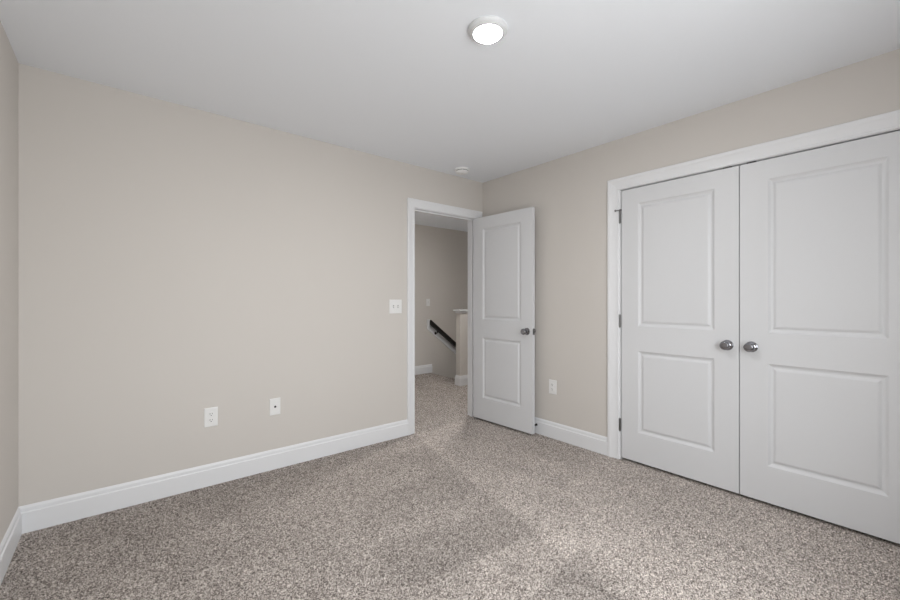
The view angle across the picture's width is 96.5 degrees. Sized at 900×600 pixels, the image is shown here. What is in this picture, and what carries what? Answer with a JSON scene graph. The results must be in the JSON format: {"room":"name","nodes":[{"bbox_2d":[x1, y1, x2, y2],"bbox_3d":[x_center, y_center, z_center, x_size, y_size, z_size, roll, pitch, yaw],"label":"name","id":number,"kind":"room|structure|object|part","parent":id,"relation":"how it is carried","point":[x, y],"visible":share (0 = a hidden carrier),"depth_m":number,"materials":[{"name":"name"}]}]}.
{"room":"empty bedroom","nodes":[
{"label":"empty bedroom","id":0,"kind":"room"},
{"bbox_2d":[0,21,17,543],"bbox_3d":[-1.143,-0.008,0.661,0.120,2.440,3.580,0,0,-40],"label":"wall","id":1,"kind":"structure","parent":0,"point":[8,60],"depth_m":1.89,"materials":[{"name":"grey paint"}]},
{"bbox_2d":[0,507,21,584],"bbox_3d":[-1.130,1.142,0.750,0.014,0.141,3.460,0,0,-40],"label":"baseboard","id":2,"kind":"structure","parent":1,"relation":"attached to","point":[12,536],"depth_m":1.86,"materials":[{"name":"white paint"}]},
{"bbox_2d":[18,63,482,506],"bbox_3d":[-0.984,-0.008,3.190,3.584,2.440,0.120,0,0,-40],"label":"wall","id":3,"kind":"structure","parent":0,"point":[176,262],"depth_m":2.54,"materials":[{"name":"grey paint"}]},
{"bbox_2d":[204,407,217,427],"bbox_3d":[-1.564,0.767,2.628,0.078,0.124,0.008,0,0,-40],"label":"wall outlet","id":4,"kind":"object","parent":3,"relation":"attached to","point":[210,414],"visible":1,"depth_m":2.62,"materials":[{"name":"white plastic"}]},
{"bbox_2d":[19,419,407,533],"bbox_3d":[-1.306,1.142,2.837,2.398,0.141,0.014,0,0,-40],"label":"baseboard","id":5,"kind":"structure","parent":3,"relation":"attached to","point":[52,512],"depth_m":2.55,"materials":[{"name":"white paint"}]},
{"bbox_2d":[270,398,279,415],"bbox_3d":[-1.254,0.766,2.880,0.074,0.120,0.015,0,0,-40],"label":"cable plate","id":6,"kind":"object","parent":3,"relation":"attached to","point":[275,402],"visible":1,"depth_m":2.88,"materials":[{"name":"white plastic"}]},
{"bbox_2d":[389,300,401,313],"bbox_3d":[-0.474,0.057,3.522,0.125,0.122,0.016,0,0,-40],"label":"light switch","id":7,"kind":"object","parent":3,"relation":"attached to","point":[395,306],"visible":1,"depth_m":3.52,"materials":[{"name":"white plastic"}]},
{"bbox_2d":[407,198,481,434],"bbox_3d":[-0.023,0.147,3.893,0.925,2.131,0.018,0,0,-40],"label":"trim","id":8,"kind":"structure","parent":3,"relation":"attached to","point":[412,203],"depth_m":3.63,"materials":[{"name":"white paint"}]},
{"bbox_2d":[415,208,475,416],"bbox_3d":[-0.067,0.179,3.946,0.795,2.066,0.120,0,0,-40],"label":"trim","id":9,"kind":"structure","parent":3,"relation":"attached to","point":[470,220],"depth_m":4.17,"materials":[{"name":"white paint"}]},
{"bbox_2d":[474,207,535,433],"bbox_3d":[0.498,0.183,3.845,0.168,2.021,0.761,0,0,-42],"label":"door","id":10,"kind":"structure","parent":3,"relation":"in","point":[504,243],"depth_m":3.78,"materials":[{"name":"white paint"}]},
{"bbox_3d":[0.662,0.282,3.577,0.056,0.055,0.055,0,0,-42],"label":"knob","id":11,"kind":"part","parent":10,"relation":"part of","materials":[{"name":"silver metal"}]},
{"bbox_2d":[415,224,467,378],"bbox_3d":[-0.186,1.092,6.894,6.000,4.640,0.120,0,0,-40],"label":"wall","id":12,"kind":"structure","parent":0,"point":[441,254],"depth_m":6.82,"materials":[{"name":"grey paint"}]},
{"bbox_2d":[415,364,431,374],"bbox_3d":[-1.340,1.142,5.856,2.700,0.141,0.014,0,0,-40],"label":"baseboard","id":13,"kind":"structure","parent":12,"relation":"attached to","point":[422,369],"depth_m":6.59,"materials":[{"name":"white paint"}]},
{"bbox_2d":[427,319,455,353],"bbox_3d":[0.508,1.243,7.323,2.222,1.842,0.101,0,0,-40],"label":"handrail","id":14,"kind":"object","parent":12,"relation":"attached to","point":[432,327],"visible":0.3,"depth_m":6.78,"materials":[{"name":"black wood"}]},
{"bbox_2d":[432,364,451,377],"bbox_3d":[0.589,2.076,7.447,2.300,2.010,0.012,0,0,-40],"label":"trim","id":15,"kind":"structure","parent":12,"relation":"attached to","point":[436,369],"depth_m":6.79,"materials":[{"name":"grey paint"}]},
{"bbox_2d":[0,373,899,599],"bbox_3d":[-0.184,1.261,3.053,4.404,0.103,5.810,0,0,-40],"label":"floor","id":16,"kind":"structure","parent":0,"point":[473,508],"depth_m":2.05,"materials":[{"name":"beige carpet"}]},
{"bbox_2d":[0,0,899,231],"bbox_3d":[1.020,-1.288,4.045,7.764,0.120,6.050,0,0,-40],"label":"ceiling","id":17,"kind":"structure","parent":0,"point":[406,81],"depth_m":2.06,"materials":[{"name":"white paint"}]},
{"bbox_2d":[455,167,468,174],"bbox_3d":[0.113,-1.206,3.768,0.140,0.043,0.140,0,0,-40],"label":"smoke detector","id":18,"kind":"object","parent":17,"relation":"attached to","point":[459,170],"visible":1,"depth_m":3.73,"materials":[{"name":"white plastic"}]},
{"bbox_2d":[468,15,507,44],"bbox_3d":[0.172,-1.214,1.819,0.181,0.028,0.181,0,0,-40],"label":"ceiling light","id":19,"kind":"object","parent":17,"relation":"in","point":[488,29],"visible":1,"depth_m":1.79,"materials":[{"name":"white glass"}]},
{"bbox_2d":[474,25,501,42],"bbox_3d":[0.172,-1.203,1.819,0.127,0.006,0.127,0,0,-40],"label":"diffuser","id":20,"kind":"object","parent":19,"relation":"attached to","point":[482,33],"depth_m":1.81,"materials":[{"name":"white glass"}]},
{"bbox_2d":[456,313,467,375],"bbox_3d":[1.438,1.786,6.791,3.425,3.252,0.095,0,0,-40],"label":"wall","id":21,"kind":"structure","parent":0,"point":[461,318],"depth_m":5.70,"materials":[{"name":"grey paint"}]},
{"bbox_2d":[453,309,467,312],"bbox_3d":[1.424,0.164,6.780,3.460,0.052,0.155,0,0,-40],"label":"trim","id":22,"kind":"structure","parent":21,"relation":"attached to","point":[461,310],"depth_m":5.70,"materials":[{"name":"white paint"}]},
{"bbox_2d":[455,375,467,385],"bbox_3d":[1.432,1.142,6.787,3.439,0.141,0.123,0,0,-40],"label":"baseboard","id":23,"kind":"structure","parent":21,"relation":"attached to","point":[459,380],"depth_m":5.69,"materials":[{"name":"white paint"}]},
{"bbox_2d":[483,49,899,436],"bbox_3d":[1.529,-0.008,2.865,0.120,2.440,3.580,0,0,-40],"label":"wall","id":24,"kind":"structure","parent":0,"point":[568,194],"depth_m":3.22,"materials":[{"name":"grey paint"}]},
{"bbox_2d":[549,379,556,394],"bbox_3d":[0.901,0.764,3.526,0.008,0.124,0.078,0,0,-40],"label":"wall outlet","id":25,"kind":"object","parent":24,"relation":"attached to","point":[552,383],"visible":1,"depth_m":3.52,"materials":[{"name":"white plastic"}]},
{"bbox_2d":[535,417,606,455],"bbox_3d":[0.783,1.142,3.663,0.014,0.141,1.399,0,0,-40],"label":"baseboard","id":26,"kind":"structure","parent":24,"relation":"attached to","point":[590,441],"depth_m":3.36,"materials":[{"name":"white paint"}]},
{"bbox_2d":[614,166,739,493],"bbox_3d":[1.513,0.179,2.766,0.101,2.027,0.794,0,0,-40],"label":"door","id":27,"kind":"structure","parent":24,"relation":"in","point":[679,318],"depth_m":2.72,"materials":[{"name":"white paint"}]},
{"bbox_3d":[1.710,0.282,2.492,0.056,0.055,0.055,0,0,-40],"label":"knob","id":28,"kind":"part","parent":27,"relation":"part of","materials":[{"name":"silver metal"}]},
{"bbox_2d":[607,110,899,458],"bbox_3d":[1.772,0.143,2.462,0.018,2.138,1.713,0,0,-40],"label":"trim","id":29,"kind":"structure","parent":24,"relation":"attached to","point":[888,121],"depth_m":2.82,"materials":[{"name":"white paint"}]},
{"bbox_2d":[740,131,899,543],"bbox_3d":[2.014,0.179,2.160,0.101,2.027,0.771,0,0,-40],"label":"door","id":30,"kind":"structure","parent":24,"relation":"in","point":[820,227],"depth_m":2.17,"materials":[{"name":"white paint"}]},
{"bbox_3d":[1.789,0.282,2.397,0.056,0.055,0.055,0,0,-40],"label":"knob","id":31,"kind":"part","parent":30,"relation":"part of","materials":[{"name":"silver metal"}]}
]}

